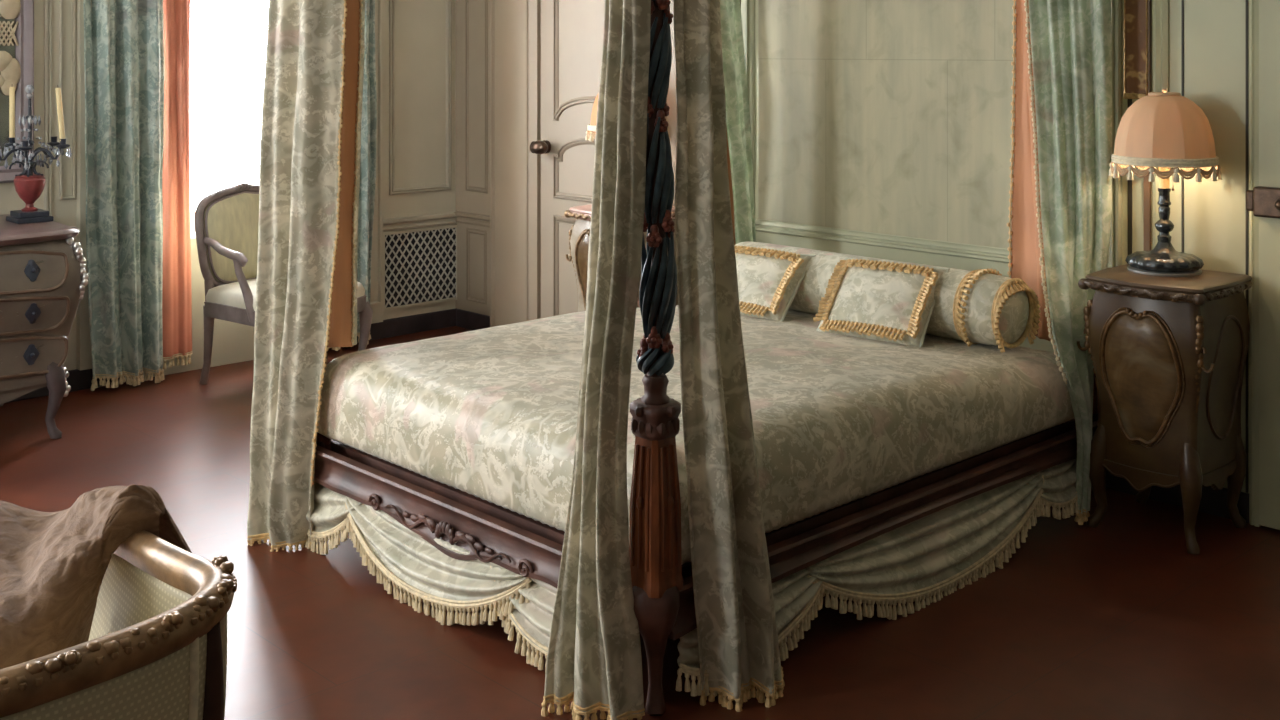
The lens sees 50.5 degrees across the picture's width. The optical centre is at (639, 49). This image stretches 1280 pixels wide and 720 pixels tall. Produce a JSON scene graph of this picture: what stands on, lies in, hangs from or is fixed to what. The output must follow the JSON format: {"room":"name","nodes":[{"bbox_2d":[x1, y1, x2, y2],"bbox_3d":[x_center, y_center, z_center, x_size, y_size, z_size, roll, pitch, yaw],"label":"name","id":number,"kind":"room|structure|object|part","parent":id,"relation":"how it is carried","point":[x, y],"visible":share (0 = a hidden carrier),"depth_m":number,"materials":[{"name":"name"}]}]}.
{"room":"historic interior","nodes":[
{"label":"historic interior","id":0,"kind":"room"},
{"bbox_2d":[0,0,455,381],"bbox_3d":[-3.402,0.100,5.907,6.610,3.000,0.350,0,0,-44],"label":"wall","id":1,"kind":"structure","parent":0,"point":[419,25],"depth_m":7.60,"materials":[{"name":"grey paint"}]},
{"bbox_2d":[0,0,33,182],"bbox_3d":[-3.261,-0.250,5.765,1.320,1.700,0.050,0,0,-44],"label":"wall mirror","id":2,"kind":"object","parent":1,"relation":"attached to","point":[16,16],"visible":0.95,"depth_m":6.16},
{"bbox_2d":[44,0,51,215],"bbox_3d":[-3.361,-0.175,5.697,1.740,1.950,0.015,0,0,-44],"label":"trim","id":3,"kind":"structure","parent":1,"relation":"attached to","point":[47,3],"depth_m":6.29,"materials":[{"name":"grey paint"}]},
{"bbox_2d":[59,0,75,199],"bbox_3d":[-2.678,-0.200,6.346,0.075,1.800,0.015,0,0,-44],"label":"trim","id":4,"kind":"structure","parent":1,"relation":"attached to","point":[73,2],"depth_m":6.36,"materials":[{"name":"grey paint"}]},
{"bbox_2d":[76,0,91,369],"bbox_3d":[-2.609,0.050,6.389,0.075,2.900,0.045,0,0,-44],"label":"trim","id":5,"kind":"structure","parent":1,"relation":"attached to","point":[83,339],"depth_m":6.36,"materials":[{"name":"grey paint"}]},
{"bbox_2d":[83,0,164,390],"bbox_3d":[-2.438,0.267,6.444,0.413,2.656,0.159,0,0,-40],"label":"window curtain","id":6,"kind":"object","parent":1,"relation":"hanging from","point":[124,71],"visible":1,"depth_m":6.43,"materials":[{"name":"teal fabric"}]},
{"bbox_2d":[162,0,192,368],"bbox_3d":[-2.304,0.251,6.673,0.223,2.626,0.050,0,0,-44],"label":"window curtain","id":7,"kind":"object","parent":1,"relation":"hanging from","point":[176,193],"visible":0.8,"depth_m":6.70,"materials":[{"name":"orange fabric"}]},
{"bbox_2d":[191,0,217,237],"bbox_3d":[-2.189,-0.028,7.033,1.132,1.996,0.270,0,0,-44],"label":"window","id":8,"kind":"structure","parent":1,"relation":"in","point":[209,7],"depth_m":7.08,"materials":[{"name":"white glass"}]},
{"bbox_2d":[6,308,456,402],"bbox_3d":[-3.365,1.550,5.686,6.360,0.100,0.022,0,0,-44],"label":"baseboard","id":9,"kind":"structure","parent":1,"relation":"attached to","point":[77,379],"depth_m":7.55,"materials":[{"name":"black wood"}]},
{"bbox_2d":[328,0,376,350],"bbox_3d":[-1.589,0.268,7.248,0.421,2.658,0.120,0,0,-44],"label":"window curtain","id":10,"kind":"object","parent":1,"relation":"hanging from","point":[369,100],"visible":0.14,"depth_m":7.32,"materials":[{"name":"teal fabric"}]},
{"bbox_2d":[370,0,382,323],"bbox_3d":[-1.480,0.050,7.448,0.140,2.900,0.066,0,0,-44],"label":"trim","id":11,"kind":"structure","parent":1,"relation":"attached to","point":[376,298],"depth_m":7.46,"materials":[{"name":"grey paint"}]},
{"bbox_2d":[383,225,456,310],"bbox_3d":[-1.244,1.232,7.707,0.518,0.435,0.016,0,0,-44],"label":"air vent","id":12,"kind":"object","parent":1,"relation":"in","point":[420,265],"visible":1,"depth_m":7.69,"materials":[{"name":"grey paint"}]},
{"bbox_2d":[383,212,456,231],"bbox_3d":[-1.251,0.974,7.693,0.530,0.068,0.029,0,0,-44],"label":"trim","id":13,"kind":"structure","parent":1,"relation":"attached to","point":[391,224],"depth_m":7.68,"materials":[{"name":"grey paint"}]},
{"bbox_2d":[389,0,451,194],"bbox_3d":[-1.245,-0.145,7.709,0.420,1.910,0.015,0,0,-44],"label":"trim","id":14,"kind":"structure","parent":1,"relation":"attached to","point":[448,186],"depth_m":7.77,"materials":[{"name":"grey paint"}]},
{"bbox_2d":[454,211,489,227],"bbox_3d":[-0.940,0.966,7.731,0.029,0.068,0.360,0,0,-44],"label":"trim","id":15,"kind":"structure","parent":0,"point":[462,217],"depth_m":7.74,"materials":[{"name":"beige paint"}]},
{"bbox_2d":[0,326,1279,719],"bbox_3d":[-0.566,1.675,2.670,7.060,0.150,9.050,0,0,-44],"label":"floor","id":16,"kind":"structure","parent":0,"point":[1116,619],"depth_m":3.76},
{"bbox_2d":[0,214,88,438],"bbox_3d":[-2.983,1.171,5.488,1.250,0.855,0.807,0,0,-44],"label":"commode","id":17,"kind":"object","parent":16,"relation":"on","point":[44,277],"visible":0.97,"depth_m":5.52,"materials":[{"name":"paint"}]},
{"bbox_3d":[-2.462,1.235,5.491,0.068,0.088,0.027,0,0,-44],"label":"handle","id":18,"kind":"part","parent":17,"relation":"part of","materials":[{"name":"black metal"}]},
{"bbox_3d":[-2.530,1.235,5.433,0.022,0.165,0.471,0,0,42],"label":"drawer","id":19,"kind":"part","parent":17,"relation":"part of","materials":[{"name":"paint"}]},
{"bbox_3d":[-2.530,0.892,5.432,0.063,0.170,0.471,0,0,45],"label":"drawer","id":20,"kind":"part","parent":17,"relation":"part of","materials":[{"name":"paint"}]},
{"bbox_3d":[-2.458,0.892,5.488,0.037,0.088,0.061,0,0,13],"label":"handle","id":21,"kind":"part","parent":17,"relation":"part of","materials":[{"name":"grey metal"}]},
{"bbox_3d":[-2.518,1.065,5.420,0.032,0.156,0.471,0,0,42],"label":"drawer","id":22,"kind":"part","parent":17,"relation":"part of","materials":[{"name":"paint"}]},
{"bbox_3d":[-2.449,1.065,5.478,0.068,0.088,0.030,0,0,-44],"label":"handle","id":23,"kind":"part","parent":17,"relation":"part of","materials":[{"name":"grey metal"}]},
{"bbox_3d":[-2.528,1.235,5.430,0.029,0.181,0.483,0,0,42],"label":"drawer moulding","id":24,"kind":"part","parent":17,"relation":"part of","materials":[{"name":"beige wood"}]},
{"bbox_3d":[-2.527,0.892,5.429,0.070,0.184,0.483,0,0,45],"label":"drawer moulding","id":25,"kind":"part","parent":17,"relation":"part of","materials":[{"name":"brown wood"}]},
{"bbox_3d":[-2.515,1.065,5.417,0.038,0.171,0.483,0,0,42],"label":"drawer moulding","id":26,"kind":"part","parent":17,"relation":"part of","materials":[{"name":"brown wood"}]},
{"bbox_2d":[0,85,71,223],"bbox_3d":[-2.661,0.448,5.896,0.342,0.592,0.344,0,0,-44],"label":"candelabra","id":27,"kind":"object","parent":17,"relation":"on","point":[29,186],"visible":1,"depth_m":5.87,"materials":[{"name":"red ceramic"}]},
{"bbox_2d":[9,87,14,137],"bbox_3d":[-2.769,0.279,5.981,0.023,0.257,0.022,0,0,-44],"label":"candle","id":28,"kind":"object","parent":27,"relation":"in","point":[11,89],"visible":1,"depth_m":5.97,"materials":[{"name":"beige wax"}]},
{"bbox_2d":[55,85,64,140],"bbox_3d":[-2.515,0.280,5.887,0.044,0.257,0.022,0,0,-44],"label":"candle","id":29,"kind":"object","parent":27,"relation":"in","point":[57,90],"visible":1,"depth_m":5.88,"materials":[{"name":"beige wax"}]},
{"bbox_3d":[-2.423,1.430,5.589,0.115,0.337,0.080,0,0,1],"label":"leg","id":30,"kind":"part","parent":17,"relation":"part of","materials":[{"name":"beige wood"}]},
{"bbox_2d":[0,530,236,719],"bbox_3d":[-0.967,1.153,1.865,0.864,0.908,0.801,0,0,41],"label":"armchair","id":31,"kind":"object","parent":16,"relation":"on","point":[156,646],"visible":0.9,"depth_m":1.71,"materials":[{"name":"beige fabric"}]},
{"bbox_2d":[0,484,191,668],"bbox_3d":[-0.910,0.898,2.195,0.414,0.453,0.836,0,0,-26],"label":"draped cloth","id":32,"kind":"object","parent":31,"relation":"on","point":[53,565],"visible":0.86,"depth_m":2.04,"materials":[{"name":"beige fabric"}]},
{"bbox_2d":[194,183,372,384],"bbox_3d":[-1.719,1.133,6.533,0.655,0.953,0.692,0,0,34],"label":"armchair","id":33,"kind":"object","parent":16,"relation":"on","point":[226,220],"visible":0.49,"depth_m":6.51,"materials":[{"name":"fabric"}]},
{"bbox_3d":[-2.072,1.411,6.487,0.089,0.384,0.056,0,0,34],"label":"leg","id":34,"kind":"part","parent":33,"relation":"part of","materials":[{"name":"grey wood"}]},
{"bbox_3d":[-1.942,0.950,6.686,0.114,0.587,0.570,0,0,34],"label":"frame","id":35,"kind":"part","parent":33,"relation":"part of","materials":[{"name":"grey wood"}]},
{"bbox_3d":[-1.930,1.070,6.328,0.429,0.356,0.095,0,0,39],"label":"arm","id":36,"kind":"part","parent":33,"relation":"part of","materials":[{"name":"grey wood"}]},
{"bbox_3d":[-1.943,0.916,6.687,0.094,0.439,0.491,0,0,34],"label":"backrest","id":37,"kind":"part","parent":33,"relation":"part of","materials":[{"name":"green fabric"}]},
{"bbox_3d":[-1.689,1.228,6.512,0.582,0.073,0.616,0,0,34],"label":"seat rail","id":38,"kind":"part","parent":33,"relation":"part of","materials":[{"name":"grey wood"}]},
{"bbox_3d":[-1.689,1.155,6.513,0.571,0.090,0.604,0,0,34],"label":"seat","id":39,"kind":"part","parent":33,"relation":"part of","materials":[{"name":"beige fabric"}]},
{"bbox_3d":[-1.343,1.418,6.616,0.079,0.382,0.068,0,0,-6],"label":"leg","id":40,"kind":"part","parent":33,"relation":"part of","materials":[{"name":"grey wood"}]},
{"bbox_2d":[564,204,676,311],"bbox_3d":[-0.083,1.178,6.497,0.430,0.848,0.471,0,0,-44],"label":"nightstand","id":41,"kind":"object","parent":16,"relation":"on","point":[579,234],"visible":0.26,"depth_m":6.45,"materials":[{"name":"paint"}]},
{"bbox_2d":[585,93,598,140],"bbox_3d":[-0.083,0.443,6.545,0.350,0.623,0.361,0,0,34],"label":"table lamp","id":42,"kind":"object","parent":41,"relation":"on","point":[590,135],"visible":0.2,"depth_m":6.47,"materials":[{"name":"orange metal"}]},
{"bbox_3d":[-0.083,0.271,6.545,0.316,0.235,0.330,0,0,34],"label":"lamp shade","id":43,"kind":"part","parent":42,"relation":"part of","materials":[{"name":"orange fabric"}]},
{"bbox_2d":[305,0,1097,715],"bbox_3d":[0.252,0.457,4.725,2.516,2.344,2.034,0,0,-44],"label":"bed","id":44,"kind":"object","parent":16,"relation":"on","point":[437,543],"visible":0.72,"depth_m":3.74,"materials":[{"name":"brown wood"}]},
{"bbox_2d":[247,0,364,551],"bbox_3d":[-1.110,0.489,4.505,0.347,2.271,0.409,0,0,-5],"label":"curtain","id":45,"kind":"object","parent":44,"relation":"hanging from","point":[310,142],"visible":0.99,"depth_m":4.38,"materials":[{"name":"beige fabric"}]},
{"bbox_3d":[-0.989,0.372,4.342,0.136,2.034,0.031,0,0,-29],"label":"edge trim","id":46,"kind":"part","parent":45,"relation":"part of","materials":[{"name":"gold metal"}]},
{"bbox_3d":[-0.973,0.179,4.663,0.052,1.650,0.022,0,0,-44],"label":"edge trim","id":47,"kind":"part","parent":45,"relation":"part of","materials":[{"name":"beige fabric"}]},
{"bbox_3d":[-1.096,1.442,4.484,0.120,0.315,0.118,0,0,1],"label":"leg","id":48,"kind":"part","parent":44,"relation":"part of","materials":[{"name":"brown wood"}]},
{"bbox_3d":[-0.260,1.355,5.237,2.240,0.121,0.036,0,0,-44],"label":"rail","id":49,"kind":"part","parent":44,"relation":"part of","materials":[{"name":"brown wood"}]},
{"bbox_2d":[352,0,364,344],"bbox_3d":[-1.004,0.189,4.575,0.058,1.660,0.302,0,0,9],"label":"drape","id":50,"kind":"object","parent":44,"relation":"hanging from","point":[358,6],"depth_m":4.66,"materials":[{"name":"fabric"}]},
{"bbox_3d":[-0.539,1.354,3.841,0.036,0.143,1.550,0,0,-44],"label":"foot rail","id":51,"kind":"part","parent":44,"relation":"part of","materials":[{"name":"brown wood"}]},
{"bbox_2d":[541,0,650,719],"bbox_3d":[-0.095,0.485,3.258,0.262,2.253,0.131,0,0,27],"label":"curtain","id":52,"kind":"object","parent":44,"relation":"hanging from","point":[594,658],"visible":1,"depth_m":3.22,"materials":[{"name":"green fabric"}]},
{"bbox_2d":[637,326,672,356],"bbox_3d":[0.041,0.708,3.291,0.088,0.088,0.087,0,0,-44],"label":"flower","id":53,"kind":"object","parent":44,"relation":"on","point":[655,342],"depth_m":3.26,"materials":[{"name":"brown wood"}]},
{"bbox_3d":[0.037,1.442,3.275,0.118,0.315,0.120,0,0,1],"label":"leg","id":54,"kind":"part","parent":44,"relation":"part of","materials":[{"name":"brown wood"}]},
{"bbox_2d":[647,97,669,131],"bbox_3d":[0.033,0.153,3.276,0.090,0.088,0.086,0,0,-44],"label":"flower","id":55,"kind":"object","parent":44,"relation":"on","point":[657,108],"depth_m":3.25,"materials":[{"name":"brown wood"}]},
{"bbox_2d":[643,210,674,246],"bbox_3d":[0.046,0.428,3.276,0.088,0.088,0.087,0,0,-44],"label":"flower","id":56,"kind":"object","parent":44,"relation":"on","point":[658,224],"depth_m":3.25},
{"bbox_2d":[651,0,672,23],"bbox_3d":[0.037,-0.107,3.286,0.088,0.088,0.088,0,0,-44],"label":"flower","id":57,"kind":"object","parent":44,"relation":"on","point":[660,9],"depth_m":3.27,"materials":[{"name":"brown wood"}]},
{"bbox_2d":[318,305,1074,563],"bbox_3d":[0.243,1.127,4.566,2.125,0.310,1.689,0,0,-44],"label":"bedspread","id":58,"kind":"object","parent":44,"relation":"on","point":[490,414],"visible":0.62,"depth_m":4.02,"materials":[{"name":"beige fabric"}]},
{"bbox_2d":[734,245,815,320],"bbox_3d":[0.432,0.908,5.290,0.429,0.257,0.288,0,0,42],"label":"cushion","id":59,"kind":"object","parent":58,"relation":"on","point":[769,280],"visible":0.59,"depth_m":5.20,"materials":[{"name":"fabric"}]},
{"bbox_2d":[813,257,949,346],"bbox_3d":[0.855,0.901,4.856,0.419,0.269,0.292,0,0,37],"label":"cushion","id":60,"kind":"object","parent":58,"relation":"on","point":[892,302],"visible":0.95,"depth_m":4.82,"materials":[{"name":"fabric"}]},
{"bbox_2d":[736,241,1040,351],"bbox_3d":[0.855,0.904,5.138,0.311,0.275,1.331,0,0,-44],"label":"bolster","id":61,"kind":"object","parent":58,"relation":"on","point":[980,306],"visible":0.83,"depth_m":4.72,"materials":[{"name":"fabric"}]},
{"bbox_2d":[673,0,784,711],"bbox_3d":[0.223,0.485,3.338,0.296,2.254,0.178,0,0,-6],"label":"curtain","id":62,"kind":"object","parent":44,"relation":"hanging from","point":[738,644],"visible":1,"depth_m":3.28,"materials":[{"name":"green fabric"}]},
{"bbox_2d":[720,0,755,244],"bbox_3d":[0.357,0.178,5.901,0.204,1.648,0.402,0,0,27],"label":"curtain","id":63,"kind":"object","parent":44,"relation":"hanging from","point":[738,127],"visible":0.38,"depth_m":5.94,"materials":[{"name":"green fabric"}]},
{"bbox_3d":[0.882,1.355,4.035,2.240,0.121,0.036,0,0,-44],"label":"rail","id":64,"kind":"part","parent":44,"relation":"part of","materials":[{"name":"brown wood"}]},
{"bbox_2d":[1006,0,1111,524],"bbox_3d":[1.516,0.468,4.796,0.307,2.230,0.582,0,0,-1],"label":"curtain","id":65,"kind":"object","parent":44,"relation":"hanging from","point":[1059,225],"visible":0.95,"depth_m":4.82,"materials":[{"name":"green fabric"}]},
{"bbox_3d":[1.386,0.194,5.054,0.024,1.680,0.073,0,0,42],"label":"lining trim","id":66,"kind":"part","parent":65,"relation":"part of","materials":[{"name":"beige fabric"}]},
{"bbox_3d":[1.400,0.234,4.719,0.060,1.760,0.430,0,0,2],"label":"edge trim","id":67,"kind":"part","parent":65,"relation":"part of","materials":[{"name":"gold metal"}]},
{"bbox_3d":[1.629,1.442,4.910,0.119,0.315,0.118,0,0,1],"label":"leg","id":68,"kind":"part","parent":44,"relation":"part of","materials":[{"name":"brown wood"}]},
{"bbox_2d":[1077,264,1252,553],"bbox_3d":[1.759,1.178,4.546,0.430,0.848,0.471,0,0,-44],"label":"nightstand","id":69,"kind":"object","parent":16,"relation":"on","point":[1169,354],"visible":1,"depth_m":4.41,"materials":[{"name":"paint"}]},
{"bbox_3d":[1.543,1.429,4.555,0.073,0.346,0.075,0,0,-44],"label":"leg","id":70,"kind":"part","parent":69,"relation":"part of","materials":[{"name":"paint"}]},
{"bbox_3d":[1.782,1.429,4.784,0.069,0.344,0.075,0,0,-44],"label":"leg","id":71,"kind":"part","parent":69,"relation":"part of","materials":[{"name":"paint"}]},
{"bbox_2d":[1109,88,1221,276],"bbox_3d":[1.789,0.443,4.627,0.350,0.623,0.361,0,0,34],"label":"table lamp","id":72,"kind":"object","parent":69,"relation":"on","point":[1164,130],"visible":1,"depth_m":4.53,"materials":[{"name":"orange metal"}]},
{"bbox_3d":[1.789,0.563,4.627,0.061,0.186,0.061,0,0,-35],"label":"stem","id":73,"kind":"part","parent":72,"relation":"part of","materials":[{"name":"grey metal"}]},
{"bbox_3d":[1.789,0.749,4.627,0.238,0.010,0.238,0,0,34],"label":"plate","id":74,"kind":"part","parent":72,"relation":"part of","materials":[{"name":"metal"}]},
{"bbox_3d":[1.789,0.271,4.627,0.316,0.235,0.330,0,0,34],"label":"lamp shade","id":75,"kind":"part","parent":72,"relation":"part of","materials":[{"name":"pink fabric"}]},
{"bbox_3d":[1.758,1.429,4.329,0.073,0.346,0.075,0,0,-44],"label":"leg","id":76,"kind":"part","parent":69,"relation":"part of","materials":[{"name":"paint"}]},
{"bbox_3d":[1.915,1.070,4.430,0.240,0.410,0.044,0,0,-44],"label":"moulding","id":77,"kind":"part","parent":69,"relation":"part of","materials":[{"name":"brown wood"}]},
{"bbox_3d":[1.998,1.429,4.557,0.069,0.344,0.075,0,0,-44],"label":"leg","id":78,"kind":"part","parent":69,"relation":"part of","materials":[{"name":"paint"}]},
{"bbox_2d":[741,0,1279,529],"bbox_3d":[1.770,0.100,5.064,0.274,3.000,8.700,0,0,-44],"label":"wall","id":79,"kind":"structure","parent":0,"point":[1214,30],"depth_m":4.72,"materials":[{"name":"green paint"}]},
{"bbox_2d":[456,0,489,315],"bbox_3d":[-0.316,0.050,7.090,0.006,2.900,2.190,0,0,-44],"label":"panelling","id":80,"kind":"object","parent":79,"relation":"attached to","point":[466,201],"visible":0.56,"depth_m":7.76,"materials":[{"name":"beige paint"}]},
{"bbox_2d":[465,0,487,192],"bbox_3d":[-0.931,-0.145,7.733,0.015,1.910,0.210,0,0,-44],"label":"trim","id":81,"kind":"structure","parent":79,"relation":"attached to","point":[466,1],"depth_m":7.79,"materials":[{"name":"beige paint"}]},
{"bbox_2d":[466,227,486,304],"bbox_3d":[-0.931,1.230,7.733,0.015,0.420,0.190,0,0,-44],"label":"trim","id":82,"kind":"structure","parent":79,"relation":"attached to","point":[467,228],"depth_m":7.75,"materials":[{"name":"beige paint"}]},
{"bbox_2d":[530,0,604,317],"bbox_3d":[-0.271,0.424,6.949,0.128,2.328,0.845,0,0,-44],"label":"door","id":83,"kind":"structure","parent":79,"relation":"in","point":[572,31],"depth_m":7.14,"materials":[{"name":"beige paint"}]},
{"bbox_3d":[-0.524,0.517,7.199,0.106,0.072,0.125,0,0,-44],"label":"knob","id":84,"kind":"part","parent":83,"relation":"part of","materials":[{"name":"brown metal"}]},
{"bbox_3d":[-0.245,0.410,6.971,0.015,2.100,0.620,0,0,-44],"label":"moulding","id":85,"kind":"part","parent":83,"relation":"part of","materials":[{"name":"beige paint"}]},
{"bbox_2d":[490,0,677,326],"bbox_3d":[-0.249,0.240,6.988,0.050,2.720,1.670,0,0,-44],"label":"trim","id":86,"kind":"structure","parent":79,"relation":"attached to","point":[515,25],"depth_m":7.42,"materials":[{"name":"beige paint"}]},
{"bbox_2d":[456,309,1248,522],"bbox_3d":[0.500,1.550,6.222,0.020,0.100,4.528,0,0,-44],"label":"baseboard","id":87,"kind":"structure","parent":79,"relation":"attached to","point":[1213,502],"depth_m":4.77,"materials":[{"name":"black wood"}]},
{"bbox_2d":[758,0,1015,248],"bbox_3d":[1.125,-0.165,5.575,0.006,1.870,1.690,0,0,-44],"label":"panel","id":88,"kind":"object","parent":79,"relation":"attached to","point":[891,117],"visible":0.67,"depth_m":5.67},
{"bbox_2d":[745,0,1121,267],"bbox_3d":[1.115,-0.168,5.577,0.022,1.985,1.825,0,0,-44],"label":"trim","id":89,"kind":"structure","parent":79,"relation":"attached to","point":[903,243],"depth_m":5.48,"materials":[{"name":"green paint"}]},
{"bbox_2d":[1128,99,1131,254],"bbox_3d":[1.770,0.125,4.898,0.004,2.750,0.016,0,0,-44],"label":"trim","id":90,"kind":"structure","parent":79,"relation":"attached to","point":[1129,100],"depth_m":4.90,"materials":[{"name":"paint"}]},
{"bbox_2d":[1144,0,1151,250],"bbox_3d":[1.813,0.125,4.844,0.016,2.750,0.022,0,0,-44],"label":"trim","id":91,"kind":"structure","parent":79,"relation":"attached to","point":[1147,185],"depth_m":4.84,"materials":[{"name":"brown paint"}]},
{"bbox_2d":[1153,0,1168,248],"bbox_3d":[1.843,0.125,4.809,0.020,2.750,0.060,0,0,-44],"label":"trim","id":92,"kind":"structure","parent":79,"relation":"attached to","point":[1160,7],"depth_m":4.81,"materials":[{"name":"green paint"}]},
{"bbox_2d":[1181,0,1183,251],"bbox_3d":[1.904,0.125,4.757,0.004,2.750,0.007,0,0,-44],"label":"trim","id":93,"kind":"structure","parent":79,"relation":"attached to","point":[1182,1],"depth_m":4.75,"materials":[{"name":"paint"}]},
{"bbox_2d":[1246,0,1247,492],"bbox_3d":[2.057,0.125,4.596,0.004,2.750,0.008,0,0,-44],"label":"trim","id":94,"kind":"structure","parent":79,"relation":"attached to","point":[1246,0],"depth_m":4.59,"materials":[{"name":"paint"}]},
{"bbox_2d":[1249,0,1260,526],"bbox_3d":[2.069,0.175,4.569,0.024,2.850,0.039,0,0,-44],"label":"trim","id":95,"kind":"structure","parent":79,"relation":"attached to","point":[1253,4],"depth_m":4.57,"materials":[{"name":"green paint"}]},
{"bbox_2d":[1246,0,1279,528],"bbox_3d":[2.328,0.444,4.215,0.134,2.288,0.900,0,0,-44],"label":"door","id":96,"kind":"structure","parent":79,"relation":"in","point":[1263,200],"depth_m":4.51,"materials":[{"name":"green paint"}]},
{"bbox_3d":[2.099,0.505,4.410,0.072,0.044,0.060,0,0,-44],"label":"knob","id":97,"kind":"part","parent":96,"relation":"part of","materials":[{"name":"brown metal"}]}
]}

